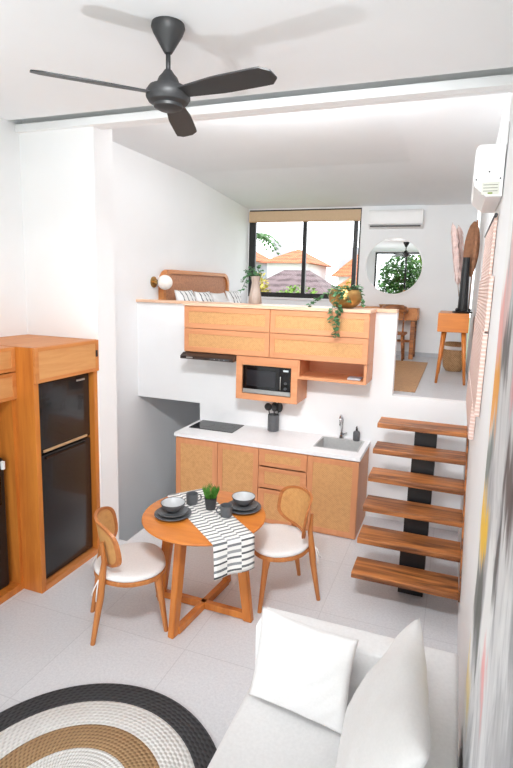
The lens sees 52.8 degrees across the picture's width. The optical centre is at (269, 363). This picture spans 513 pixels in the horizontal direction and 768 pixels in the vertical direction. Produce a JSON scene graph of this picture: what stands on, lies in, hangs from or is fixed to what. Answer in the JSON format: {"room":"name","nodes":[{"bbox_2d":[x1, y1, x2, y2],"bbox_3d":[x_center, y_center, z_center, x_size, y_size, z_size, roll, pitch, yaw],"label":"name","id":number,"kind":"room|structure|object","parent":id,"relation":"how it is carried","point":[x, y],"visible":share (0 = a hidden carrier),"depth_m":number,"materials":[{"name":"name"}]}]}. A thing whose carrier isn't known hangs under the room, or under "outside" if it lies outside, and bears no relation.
{"room":"studio apartment","nodes":[
{"label":"studio apartment","id":0,"kind":"room"},
{"bbox_2d":[19,127,118,539],"bbox_3d":[-1.916,-0.333,4.991,0.828,4.300,0.262,5,9,20],"label":"wall pillar","id":1,"kind":"structure","parent":0,"point":[67,174],"depth_m":4.75,"materials":[{"name":"white paint"}]},
{"bbox_2d":[0,118,248,540],"bbox_3d":[-2.367,0.214,5.311,0.150,5.800,11.020,5,9,20],"label":"wall","id":2,"kind":"structure","parent":0,"point":[166,218],"depth_m":6.86,"materials":[{"name":"white paint"}]},
{"bbox_2d":[150,275,172,289],"bbox_3d":[-1.440,-1.094,6.978,0.269,0.200,0.200,5,9,20],"label":"wall lamp","id":3,"kind":"object","parent":2,"relation":"attached to","point":[164,282],"visible":1,"depth_m":6.91,"materials":[{"name":"white glass"}]},
{"bbox_2d":[204,497,216,510],"bbox_3d":[-0.474,1.130,4.170,0.104,0.100,0.104,5,9,20],"label":"pot","id":4,"kind":"object","parent":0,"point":[210,502],"depth_m":4.14,"materials":[{"name":"grey ceramic"}]},
{"bbox_2d":[0,516,457,748],"bbox_3d":[-0.720,2.083,4.013,4.400,0.120,9.250,5,9,20],"label":"floor","id":5,"kind":"structure","parent":0,"point":[208,668],"depth_m":4.01,"materials":[{"name":"tile"}]},
{"bbox_2d":[0,346,23,604],"bbox_3d":[-2.512,0.939,3.889,0.634,2.080,0.987,5,9,20],"label":"tall cabinet","id":6,"kind":"object","parent":5,"relation":"on","point":[8,389],"visible":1,"depth_m":4.23,"materials":[{"name":"brown wood"}]},
{"bbox_2d":[0,458,8,589],"bbox_3d":[-2.403,1.327,4.152,0.430,1.119,0.390,5,9,20],"label":"water dispenser","id":7,"kind":"object","parent":6,"relation":"in","point":[4,565],"visible":1,"depth_m":4.24,"materials":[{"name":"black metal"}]},
{"bbox_2d":[0,461,4,469],"bbox_3d":[-2.147,0.823,4.156,0.029,0.070,0.025,5,9,20],"label":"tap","id":8,"kind":"object","parent":7,"relation":"on","point":[2,463],"depth_m":4.15,"materials":[{"name":"plastic"}]},
{"bbox_2d":[0,334,99,593],"bbox_3d":[-2.114,0.831,4.671,0.838,2.083,0.767,5,9,20],"label":"housing","id":9,"kind":"object","parent":5,"relation":"on","point":[39,359],"visible":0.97,"depth_m":4.29,"materials":[{"name":"brown wood"}]},
{"bbox_2d":[38,373,92,578],"bbox_3d":[-2.130,0.957,4.696,0.742,1.723,0.653,5,9,20],"label":"fridge","id":10,"kind":"object","parent":9,"relation":"on","point":[64,413],"visible":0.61,"depth_m":4.56,"materials":[{"name":"black metal"}]},
{"bbox_2d":[0,683,216,767],"bbox_3d":[-1.040,2.223,2.565,1.650,0.013,1.650,5,9,20],"label":"round rug","id":11,"kind":"object","parent":5,"relation":"on","point":[99,725],"visible":0.98,"depth_m":3.01,"materials":[{"name":"black fabric"}]},
{"bbox_2d":[90,506,167,645],"bbox_3d":[-1.085,1.569,3.959,0.567,0.898,0.550,-1,9,-19],"label":"dining chair","id":12,"kind":"object","parent":5,"relation":"on","point":[129,565],"visible":0.99,"depth_m":3.81,"materials":[{"name":"white fabric"}]},
{"bbox_2d":[94,542,165,582],"bbox_3d":[-1.067,1.519,3.958,0.525,0.042,0.544,-1,9,-19],"label":"seat cushion","id":13,"kind":"object","parent":12,"relation":"on","point":[142,562],"depth_m":3.86,"materials":[{"name":"fabric"}]},
{"bbox_2d":[142,491,265,638],"bbox_3d":[-0.524,1.596,4.157,0.974,0.810,0.974,5,9,20],"label":"dining table","id":14,"kind":"object","parent":5,"relation":"on","point":[183,533],"visible":0.66,"depth_m":3.98,"materials":[{"name":"brown wood"}]},
{"bbox_2d":[154,507,191,520],"bbox_3d":[-0.755,1.181,4.050,0.290,0.020,0.290,5,9,20],"label":"dinner plate","id":15,"kind":"object","parent":14,"relation":"on","point":[189,512],"visible":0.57,"depth_m":3.99,"materials":[{"name":"grey ceramic"}]},
{"bbox_2d":[158,506,187,516],"bbox_3d":[-0.755,1.163,4.048,0.236,0.020,0.236,5,9,20],"label":"plate","id":16,"kind":"object","parent":15,"relation":"on","point":[184,510],"visible":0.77,"depth_m":4.02,"materials":[{"name":"grey ceramic"}]},
{"bbox_2d":[161,497,185,512],"bbox_3d":[-0.755,1.122,4.053,0.194,0.068,0.194,5,9,20],"label":"bowl","id":17,"kind":"object","parent":16,"relation":"on","point":[171,504],"visible":1,"depth_m":4.09,"materials":[{"name":"grey ceramic"}]},
{"bbox_2d":[166,489,254,580],"bbox_3d":[-0.492,1.320,4.105,0.331,0.256,0.994,-3,10,-30],"label":"table runner","id":18,"kind":"object","parent":14,"relation":"on","point":[233,543],"visible":0.81,"depth_m":3.75,"materials":[{"name":"white fabric"}]},
{"bbox_2d":[186,491,201,505],"bbox_3d":[-0.626,1.119,4.259,0.122,0.088,0.100,4,9,13],"label":"mug","id":19,"kind":"object","parent":18,"relation":"on","point":[192,499],"visible":1,"depth_m":4.23,"materials":[{"name":"grey ceramic"}]},
{"bbox_2d":[202,484,219,510],"bbox_3d":[-0.474,1.076,4.163,0.150,0.209,0.132,5,9,20],"label":"potted grass","id":20,"kind":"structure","parent":18,"relation":"on","point":[210,495],"depth_m":4.14,"materials":[{"name":"green plant"}]},
{"bbox_2d":[216,503,232,517],"bbox_3d":[-0.346,1.158,4.046,0.122,0.088,0.100,-5,11,-39],"label":"mug","id":21,"kind":"object","parent":18,"relation":"on","point":[226,509],"visible":1,"depth_m":4.02,"materials":[{"name":"grey ceramic"}]},
{"bbox_2d":[228,501,260,513],"bbox_3d":[-0.210,1.173,4.203,0.290,0.020,0.290,5,9,20],"label":"dinner plate","id":22,"kind":"object","parent":14,"relation":"on","point":[258,507],"visible":0.41,"depth_m":4.13,"materials":[{"name":"grey ceramic"}]},
{"bbox_2d":[230,500,257,510],"bbox_3d":[-0.210,1.155,4.200,0.236,0.020,0.236,5,9,20],"label":"plate","id":23,"kind":"object","parent":22,"relation":"on","point":[254,504],"visible":0.67,"depth_m":4.18,"materials":[{"name":"grey ceramic"}]},
{"bbox_2d":[232,491,254,505],"bbox_3d":[-0.210,1.114,4.205,0.194,0.068,0.194,5,9,20],"label":"bowl","id":24,"kind":"object","parent":23,"relation":"on","point":[242,498],"visible":1,"depth_m":4.24,"materials":[{"name":"grey ceramic"}]},
{"bbox_2d":[176,436,258,501],"bbox_3d":[-0.503,1.268,6.182,1.036,0.858,0.645,5,9,20],"label":"base cabinet","id":25,"kind":"object","parent":5,"relation":"on","point":[234,468],"visible":0.45,"depth_m":5.86,"materials":[{"name":"brown wood"}]},
{"bbox_2d":[174,419,369,461],"bbox_3d":[0.023,0.863,5.931,2.164,0.042,0.650,5,9,20],"label":"countertop","id":26,"kind":"structure","parent":25,"relation":"on","point":[252,436],"depth_m":5.81,"materials":[{"name":"white stone"}]},
{"bbox_2d":[190,420,243,432],"bbox_3d":[-0.637,0.767,6.282,0.570,0.007,0.370,5,9,20],"label":"cooktop","id":27,"kind":"object","parent":26,"relation":"in","point":[204,424],"visible":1,"depth_m":6.26,"materials":[{"name":"black glass"}]},
{"bbox_2d":[267,413,278,431],"bbox_3d":[0.048,0.707,6.160,0.136,0.198,0.136,5,9,20],"label":"pot","id":28,"kind":"object","parent":26,"relation":"on","point":[273,421],"visible":0.98,"depth_m":6.11,"materials":[{"name":"grey ceramic"}]},
{"bbox_2d":[264,403,271,414],"bbox_3d":[-0.009,0.630,6.170,0.109,0.315,0.052,5,9,20],"label":"ladle","id":29,"kind":"object","parent":28,"relation":"in","point":[268,406],"visible":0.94,"depth_m":6.14,"materials":[{"name":"black plastic"}]},
{"bbox_2d":[272,404,276,415],"bbox_3d":[0.049,0.637,6.096,0.049,0.327,0.076,-3,10,-28],"label":"spoon","id":30,"kind":"object","parent":28,"relation":"in","point":[274,407],"visible":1,"depth_m":6.06,"materials":[{"name":"black plastic"}]},
{"bbox_2d":[276,403,282,414],"bbox_3d":[0.108,0.625,6.127,0.104,0.345,0.031,5,9,20],"label":"spoon","id":31,"kind":"object","parent":28,"relation":"in","point":[279,405],"visible":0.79,"depth_m":6.09,"materials":[{"name":"black plastic"}]},
{"bbox_2d":[313,436,364,461],"bbox_3d":[0.774,0.975,5.728,0.491,0.169,0.419,5,9,20],"label":"sink","id":32,"kind":"object","parent":26,"relation":"in","point":[323,442],"visible":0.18,"depth_m":5.89,"materials":[{"name":"metal"}]},
{"bbox_2d":[339,415,346,438],"bbox_3d":[0.816,0.725,5.878,0.138,0.289,0.089,-6,12,-43],"label":"tap","id":33,"kind":"object","parent":26,"relation":"on","point":[341,435],"visible":1,"depth_m":5.91,"materials":[{"name":"silver metal"}]},
{"bbox_2d":[353,426,359,440],"bbox_3d":[0.991,0.794,5.851,0.080,0.170,0.081,5,9,20],"label":"soap bottle","id":34,"kind":"object","parent":26,"relation":"on","point":[356,434],"visible":1,"depth_m":5.83,"materials":[{"name":"black plastic"}]},
{"bbox_2d":[258,448,307,524],"bbox_3d":[0.244,1.329,5.915,0.553,0.858,0.645,5,9,20],"label":"base cabinet","id":35,"kind":"object","parent":5,"relation":"on","point":[278,470],"visible":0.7,"depth_m":5.63,"materials":[{"name":"brown wood"}]},
{"bbox_2d":[254,485,320,612],"bbox_3d":[0.107,1.538,4.386,0.567,0.898,0.550,-2,9,-21],"label":"dining chair","id":36,"kind":"object","parent":5,"relation":"on","point":[273,542],"visible":0.91,"depth_m":4.31,"materials":[{"name":"brown wood"}]},
{"bbox_2d":[254,524,308,557],"bbox_3d":[0.091,1.488,4.372,0.525,0.042,0.544,-2,9,-21],"label":"seat cushion","id":37,"kind":"object","parent":36,"relation":"on","point":[271,540],"depth_m":4.28,"materials":[{"name":"fabric"}]},
{"bbox_2d":[207,607,458,767],"bbox_3d":[0.053,1.997,1.783,1.075,0.755,2.455,5,9,20],"label":"sofa","id":38,"kind":"object","parent":5,"relation":"on","point":[262,733],"visible":0.41,"depth_m":2.52,"materials":[{"name":"fabric"}]},
{"bbox_2d":[207,686,340,767],"bbox_3d":[-0.069,2.039,1.768,0.863,0.170,2.233,5,9,20],"label":"seat cushion","id":39,"kind":"object","parent":38,"relation":"on","point":[262,733],"depth_m":2.52,"materials":[{"name":"fabric"}]},
{"bbox_2d":[249,606,358,733],"bbox_3d":[0.168,1.588,2.686,0.552,0.440,0.205,6,10,28],"label":"throw cushion","id":40,"kind":"object","parent":38,"relation":"on","point":[303,669],"visible":1,"depth_m":2.62,"materials":[{"name":"fabric"}]},
{"bbox_2d":[335,617,430,767],"bbox_3d":[0.466,1.538,2.157,0.358,0.610,0.823,4,9,15],"label":"throw cushion","id":41,"kind":"object","parent":38,"relation":"on","point":[386,724],"visible":1,"depth_m":2.03,"materials":[{"name":"fabric"}]},
{"bbox_2d":[306,447,368,539],"bbox_3d":[0.761,1.371,5.730,0.546,0.858,0.645,5,9,20],"label":"base cabinet","id":42,"kind":"object","parent":5,"relation":"on","point":[338,488],"visible":0.73,"depth_m":5.44,"materials":[{"name":"brown wood"}]},
{"bbox_2d":[351,417,467,602],"bbox_3d":[1.388,1.222,4.876,0.849,1.440,1.768,5,9,20],"label":"staircase","id":43,"kind":"structure","parent":5,"relation":"on","point":[414,544],"depth_m":4.54,"materials":[{"name":"brown wood"}]},
{"bbox_2d":[0,0,512,120],"bbox_3d":[-1.252,-1.737,1.567,4.160,0.110,5.030,5,9,20],"label":"ceiling","id":44,"kind":"structure","parent":0,"point":[306,44],"depth_m":3.01,"materials":[{"name":"paint"}]},
{"bbox_2d":[30,16,276,136],"bbox_3d":[-0.441,-1.629,2.868,1.171,0.446,1.217,5,9,20],"label":"ceiling fan","id":45,"kind":"object","parent":44,"relation":"hanging from","point":[167,95],"visible":1,"depth_m":2.76,"materials":[{"name":"black metal"}]},
{"bbox_2d":[22,67,512,129],"bbox_3d":[-0.316,-2.217,4.073,4.160,0.515,0.060,5,9,20],"label":"wall header","id":46,"kind":"structure","parent":0,"point":[509,70],"depth_m":3.85,"materials":[{"name":"white paint"}]},
{"bbox_2d":[15,74,512,132],"bbox_3d":[-0.348,-1.985,4.037,4.160,0.065,0.090,5,9,20],"label":"beam","id":47,"kind":"structure","parent":46,"relation":"attached to","point":[497,82],"depth_m":3.80,"materials":[{"name":"white paint"}]},
{"bbox_2d":[273,240,294,257],"bbox_3d":[0.905,-4.956,33.901,1.000,6.000,1.500,5,9,20],"label":"sky","id":48,"kind":"structure","parent":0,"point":[287,246],"depth_m":32.86,"materials":[{"name":"white"}]},
{"bbox_2d":[137,302,466,531],"bbox_3d":[0.202,0.520,6.233,4.100,2.360,0.120,5,9,20],"label":"wall","id":49,"kind":"structure","parent":0,"point":[162,373],"depth_m":6.00,"materials":[{"name":"white paint"}]},
{"bbox_2d":[180,351,236,361],"bbox_3d":[-0.640,-0.098,6.116,0.668,0.066,0.507,5,9,20],"label":"extractor hood","id":50,"kind":"object","parent":49,"relation":"attached to","point":[187,354],"visible":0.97,"depth_m":5.91,"materials":[{"name":"silver metal"}]},
{"bbox_2d":[184,305,270,357],"bbox_3d":[-0.428,-0.392,6.052,1.068,0.539,0.404,5,9,20],"label":"upper cabinet","id":51,"kind":"object","parent":49,"relation":"attached to","point":[207,329],"visible":0.98,"depth_m":5.86,"materials":[{"name":"brown wood"}]},
{"bbox_2d":[136,299,398,312],"bbox_3d":[-0.209,-0.669,6.006,3.300,0.033,0.555,5,9,20],"label":"ledge","id":52,"kind":"object","parent":49,"relation":"on","point":[190,303],"visible":1,"depth_m":5.73,"materials":[{"name":"brown wood"}]},
{"bbox_2d":[237,265,263,303],"bbox_3d":[-0.221,-0.941,6.135,0.304,0.464,0.160,1,9,-7],"label":"vase","id":53,"kind":"object","parent":52,"relation":"on","point":[255,293],"visible":1,"depth_m":6.10,"materials":[{"name":"beige ceramic"}]},
{"bbox_2d":[306,285,364,337],"bbox_3d":[0.753,-0.577,5.594,0.551,0.559,0.522,-4,10,-32],"label":"planter","id":54,"kind":"object","parent":52,"relation":"on","point":[349,297],"visible":0.99,"depth_m":5.44,"materials":[{"name":"plant"}]},
{"bbox_2d":[328,289,361,308],"bbox_3d":[0.824,-0.698,5.596,0.366,0.200,0.366,5,9,20],"label":"bowl","id":55,"kind":"object","parent":54,"relation":"on","point":[354,296],"depth_m":5.45,"materials":[{"name":"gold metal"}]},
{"bbox_2d":[236,355,306,404],"bbox_3d":[0.033,0.159,5.959,0.732,0.493,0.404,5,9,20],"label":"housing","id":56,"kind":"object","parent":49,"relation":"attached to","point":[298,393],"visible":0.62,"depth_m":5.77,"materials":[{"name":"brown wood"}]},
{"bbox_2d":[243,365,290,396],"bbox_3d":[0.027,0.174,5.945,0.576,0.323,0.406,5,9,20],"label":"microwave","id":57,"kind":"object","parent":56,"relation":"in","point":[276,381],"visible":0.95,"depth_m":5.77,"materials":[{"name":"black metal"}]},
{"bbox_2d":[269,309,375,364],"bbox_3d":[0.583,-0.310,5.690,1.085,0.539,0.404,5,9,20],"label":"upper cabinet","id":58,"kind":"object","parent":49,"relation":"attached to","point":[294,334],"visible":1,"depth_m":5.50,"materials":[{"name":"brown wood"}]},
{"bbox_2d":[298,360,372,384],"bbox_3d":[0.732,0.074,5.689,0.747,0.207,0.404,5,9,20],"label":"open shelf","id":59,"kind":"object","parent":58,"relation":"attached to","point":[307,370],"visible":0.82,"depth_m":5.78,"materials":[{"name":"brown wood"}]},
{"bbox_2d":[347,376,362,380],"bbox_3d":[0.920,0.163,5.541,0.140,0.020,0.140,5,9,20],"label":"card stack","id":60,"kind":"object","parent":59,"relation":"in","point":[349,377],"visible":1,"depth_m":5.49,"materials":[{"name":"white paper"}]},
{"bbox_2d":[112,93,506,208],"bbox_3d":[0.632,-2.604,6.636,4.160,0.360,5.460,5,9,20],"label":"ceiling","id":61,"kind":"structure","parent":0,"point":[415,152],"depth_m":6.16,"materials":[{"name":"paint"}]},
{"bbox_2d":[247,204,477,353],"bbox_3d":[1.532,-1.713,9.445,4.100,3.008,0.150,5,9,20],"label":"wall","id":62,"kind":"structure","parent":0,"point":[436,290],"depth_m":8.96,"materials":[{"name":"white paint"}]},
{"bbox_2d":[247,208,361,300],"bbox_3d":[0.615,-2.025,9.661,2.155,1.665,0.125,5,9,20],"label":"window","id":63,"kind":"structure","parent":62,"relation":"in","point":[253,226],"depth_m":9.70,"materials":[{"name":"black metal"}]},
{"bbox_2d":[249,209,360,222],"bbox_3d":[0.623,-2.716,9.532,2.140,0.200,0.042,5,9,20],"label":"roller blind","id":64,"kind":"object","parent":63,"relation":"attached to","point":[348,214],"visible":1,"depth_m":9.49,"materials":[{"name":"beige fabric"}]},
{"bbox_2d":[364,236,423,294],"bbox_3d":[2.193,-1.713,9.103,1.020,1.020,0.028,5,9,20],"label":"round mirror","id":65,"kind":"object","parent":62,"relation":"attached to","point":[394,265],"visible":1,"depth_m":9.10,"materials":[{"name":"silver mirror"}]},
{"bbox_2d":[368,209,423,228],"bbox_3d":[2.185,-2.487,8.904,0.910,0.300,0.203,5,9,20],"label":"air conditioner","id":66,"kind":"object","parent":62,"relation":"attached to","point":[404,218],"visible":1,"depth_m":8.83,"materials":[{"name":"white plastic"}]},
{"bbox_2d":[396,351,437,357],"bbox_3d":[1.463,-0.252,9.584,4.100,0.075,0.020,5,9,20],"label":"baseboard","id":67,"kind":"structure","parent":62,"relation":"attached to","point":[418,354],"depth_m":9.13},
{"bbox_2d":[393,355,467,400],"bbox_3d":[0.845,0.094,7.936,4.100,0.152,3.600,5,9,20],"label":"floor","id":68,"kind":"structure","parent":0,"point":[449,385],"depth_m":6.54,"materials":[{"name":"tile"}]},
{"bbox_2d":[158,270,228,299],"bbox_3d":[-0.188,-0.685,7.842,2.097,1.358,2.160,5,9,20],"label":"bed","id":69,"kind":"object","parent":68,"relation":"on","point":[182,280],"visible":0.2,"depth_m":7.92,"materials":[{"name":"brown wood"}]},
{"bbox_2d":[174,290,195,300],"bbox_3d":[-1.156,-0.812,7.343,0.224,0.455,0.504,5,9,21],"label":"bed pillow","id":70,"kind":"object","parent":69,"relation":"on","point":[188,295],"visible":0.38,"depth_m":7.23,"materials":[{"name":"white fabric"}]},
{"bbox_2d":[194,291,212,301],"bbox_3d":[-0.956,-0.859,7.827,0.226,0.455,0.507,4,9,17],"label":"bed pillow","id":71,"kind":"object","parent":69,"relation":"on","point":[200,296],"visible":0.3,"depth_m":7.71,"materials":[{"name":"white fabric"}]},
{"bbox_2d":[211,293,227,301],"bbox_3d":[-0.770,-0.907,8.316,0.222,0.455,0.501,5,9,19],"label":"bed pillow","id":72,"kind":"object","parent":69,"relation":"on","point":[217,297],"visible":0.38,"depth_m":8.20,"materials":[{"name":"fabric"}]},
{"bbox_2d":[225,291,241,302],"bbox_3d":[-0.577,-1.005,8.796,0.224,0.455,0.500,5,9,20],"label":"bed pillow","id":73,"kind":"object","parent":69,"relation":"on","point":[232,296],"visible":0.38,"depth_m":8.66,"materials":[{"name":"white fabric"}]},
{"bbox_2d":[355,306,419,359],"bbox_3d":[1.988,-0.557,9.075,1.180,0.858,0.475,5,9,20],"label":"desk","id":74,"kind":"object","parent":68,"relation":"on","point":[412,315],"visible":0.4,"depth_m":8.71,"materials":[{"name":"brown wood"}]},
{"bbox_2d":[382,305,407,360],"bbox_3d":[2.064,-0.516,8.599,0.439,0.924,0.330,5,9,20],"label":"desk chair","id":75,"kind":"object","parent":68,"relation":"on","point":[404,309],"visible":0.57,"depth_m":8.45,"materials":[{"name":"brown wood"}]},
{"bbox_2d":[394,360,427,391],"bbox_3d":[1.669,0.127,7.313,0.970,0.011,2.600,5,9,20],"label":"mat","id":76,"kind":"object","parent":68,"relation":"on","point":[408,374],"visible":0.49,"depth_m":7.11,"materials":[{"name":"beige wicker"}]},
{"bbox_2d":[434,310,469,384],"bbox_3d":[2.437,-0.229,6.867,0.386,0.895,0.870,5,9,20],"label":"console table","id":77,"kind":"object","parent":68,"relation":"on","point":[448,321],"visible":0.94,"depth_m":6.45,"materials":[{"name":"brown wood"}]},
{"bbox_2d":[452,257,472,312],"bbox_3d":[2.494,-0.994,6.594,0.250,0.700,0.250,5,9,20],"label":"vase","id":78,"kind":"object","parent":77,"relation":"on","point":[462,307],"visible":0.99,"depth_m":6.56,"materials":[{"name":"metal"}]},
{"bbox_2d":[451,223,460,295],"bbox_3d":[2.467,-1.265,6.817,0.200,1.161,0.083,6,9,25],"label":"plume","id":79,"kind":"object","parent":78,"relation":"in","point":[454,233],"visible":0.99,"depth_m":6.78,"materials":[{"name":"pink plant"}]},
{"bbox_2d":[457,225,463,285],"bbox_3d":[2.555,-1.267,6.915,0.164,1.141,0.082,6,10,29],"label":"plume","id":80,"kind":"object","parent":78,"relation":"in","point":[460,232],"visible":0.43,"depth_m":6.85,"materials":[{"name":"pink plant"}]},
{"bbox_2d":[463,221,479,276],"bbox_3d":[2.606,-1.243,6.700,0.192,1.164,0.047,5,9,20],"label":"dried leaf","id":81,"kind":"object","parent":78,"relation":"in","point":[468,246],"visible":0.62,"depth_m":6.66,"materials":[{"name":"brown plant"}]},
{"bbox_2d":[468,220,478,308],"bbox_3d":[2.586,-1.234,6.554,0.045,1.137,0.069,-3,10,-27],"label":"dried leaf","id":82,"kind":"object","parent":78,"relation":"in","point":[475,241],"visible":1,"depth_m":6.52,"materials":[{"name":"brown plant"}]},
{"bbox_2d":[442,341,461,371],"bbox_3d":[2.730,-0.097,7.622,0.330,0.420,0.330,5,9,20],"label":"woven basket","id":83,"kind":"object","parent":68,"relation":"on","point":[452,353],"visible":0.74,"depth_m":7.50,"materials":[{"name":"brown wicker"}]},
{"bbox_2d":[457,92,512,767],"bbox_3d":[1.649,-0.128,3.780,0.235,4.450,11.020,5,9,20],"label":"wall","id":84,"kind":"structure","parent":0,"point":[477,447],"depth_m":3.49,"materials":[{"name":"white paint"}]},
{"bbox_2d":[463,183,512,767],"bbox_3d":[0.525,0.206,1.016,0.031,2.950,2.120,5,9,20],"label":"canvas painting","id":85,"kind":"object","parent":84,"relation":"attached to","point":[488,698],"visible":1,"depth_m":1.50,"materials":[{"name":"paint"}]},
{"bbox_2d":[471,121,509,212],"bbox_3d":[1.614,-1.414,3.812,0.193,0.480,0.809,5,9,20],"label":"air conditioner","id":86,"kind":"object","parent":84,"relation":"attached to","point":[488,175],"visible":1,"depth_m":3.46,"materials":[{"name":"white plastic"}]},
{"label":"outside","id":87,"kind":"structure","parent":0,"visible":0},
{"bbox_3d":[8.437,-2.192,37.421,70.000,0.100,55.500,5,9,20],"label":"ground","id":88,"kind":"structure","parent":87,"visible":0},
{"bbox_2d":[256,252,268,280],"bbox_3d":[-1.440,-4.335,31.359,3.100,5.400,3.700,5,9,20],"label":"house","id":89,"kind":"structure","parent":88,"relation":"on","point":[259,257],"depth_m":30.50,"materials":[{"name":"orange tile"}]},
{"bbox_2d":[256,272,271,291],"bbox_3d":[-0.393,-1.011,15.745,0.809,3.531,0.964,5,9,20],"label":"bush","id":90,"kind":"object","parent":88,"relation":"on","point":[261,278],"visible":0.25,"depth_m":15.49,"materials":[{"name":"yellow plant"}]},
{"bbox_2d":[257,233,280,254],"bbox_3d":[-0.676,-3.111,23.186,2.299,5.460,2.308,5,9,20],"label":"palm tree","id":91,"kind":"object","parent":88,"relation":"on","point":[264,236],"visible":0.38,"depth_m":22.57,"materials":[{"name":"green plant"}]},
{"bbox_2d":[259,249,331,279],"bbox_3d":[1.563,-3.730,28.723,2.900,5.150,4.700,5,9,20],"label":"house","id":92,"kind":"structure","parent":88,"relation":"on","point":[292,260],"depth_m":26.95,"materials":[{"name":"orange tile"}]},
{"bbox_2d":[279,284,317,293],"bbox_3d":[0.834,-0.886,16.309,1.138,3.183,1.450,-6,12,-43],"label":"bush","id":93,"kind":"object","parent":88,"relation":"on","point":[291,290],"visible":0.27,"depth_m":16.06,"materials":[{"name":"green plant"}]},
{"bbox_2d":[259,270,338,293],"bbox_3d":[0.992,-1.667,19.708,3.300,3.720,3.400,5,9,20],"label":"house","id":94,"kind":"structure","parent":88,"relation":"on","point":[283,279],"depth_m":18.71,"materials":[{"name":"tile"}]},
{"bbox_2d":[331,254,357,284],"bbox_3d":[4.892,-3.622,29.122,2.200,5.000,3.700,5,9,20],"label":"house","id":95,"kind":"structure","parent":88,"relation":"on","point":[345,272],"depth_m":27.74,"materials":[{"name":"orange tile"}]},
{"bbox_2d":[337,273,356,288],"bbox_3d":[4.014,-2.199,23.195,2.050,3.900,2.700,5,9,20],"label":"house","id":96,"kind":"structure","parent":88,"relation":"on","point":[347,280],"depth_m":22.36,"materials":[{"name":"orange tile"}]},
{"bbox_2d":[338,248,357,269],"bbox_3d":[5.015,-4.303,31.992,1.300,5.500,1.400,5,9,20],"label":"apartment block","id":97,"kind":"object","parent":88,"relation":"on","point":[345,254],"visible":0.21,"depth_m":31.11,"materials":[{"name":"white paint"}]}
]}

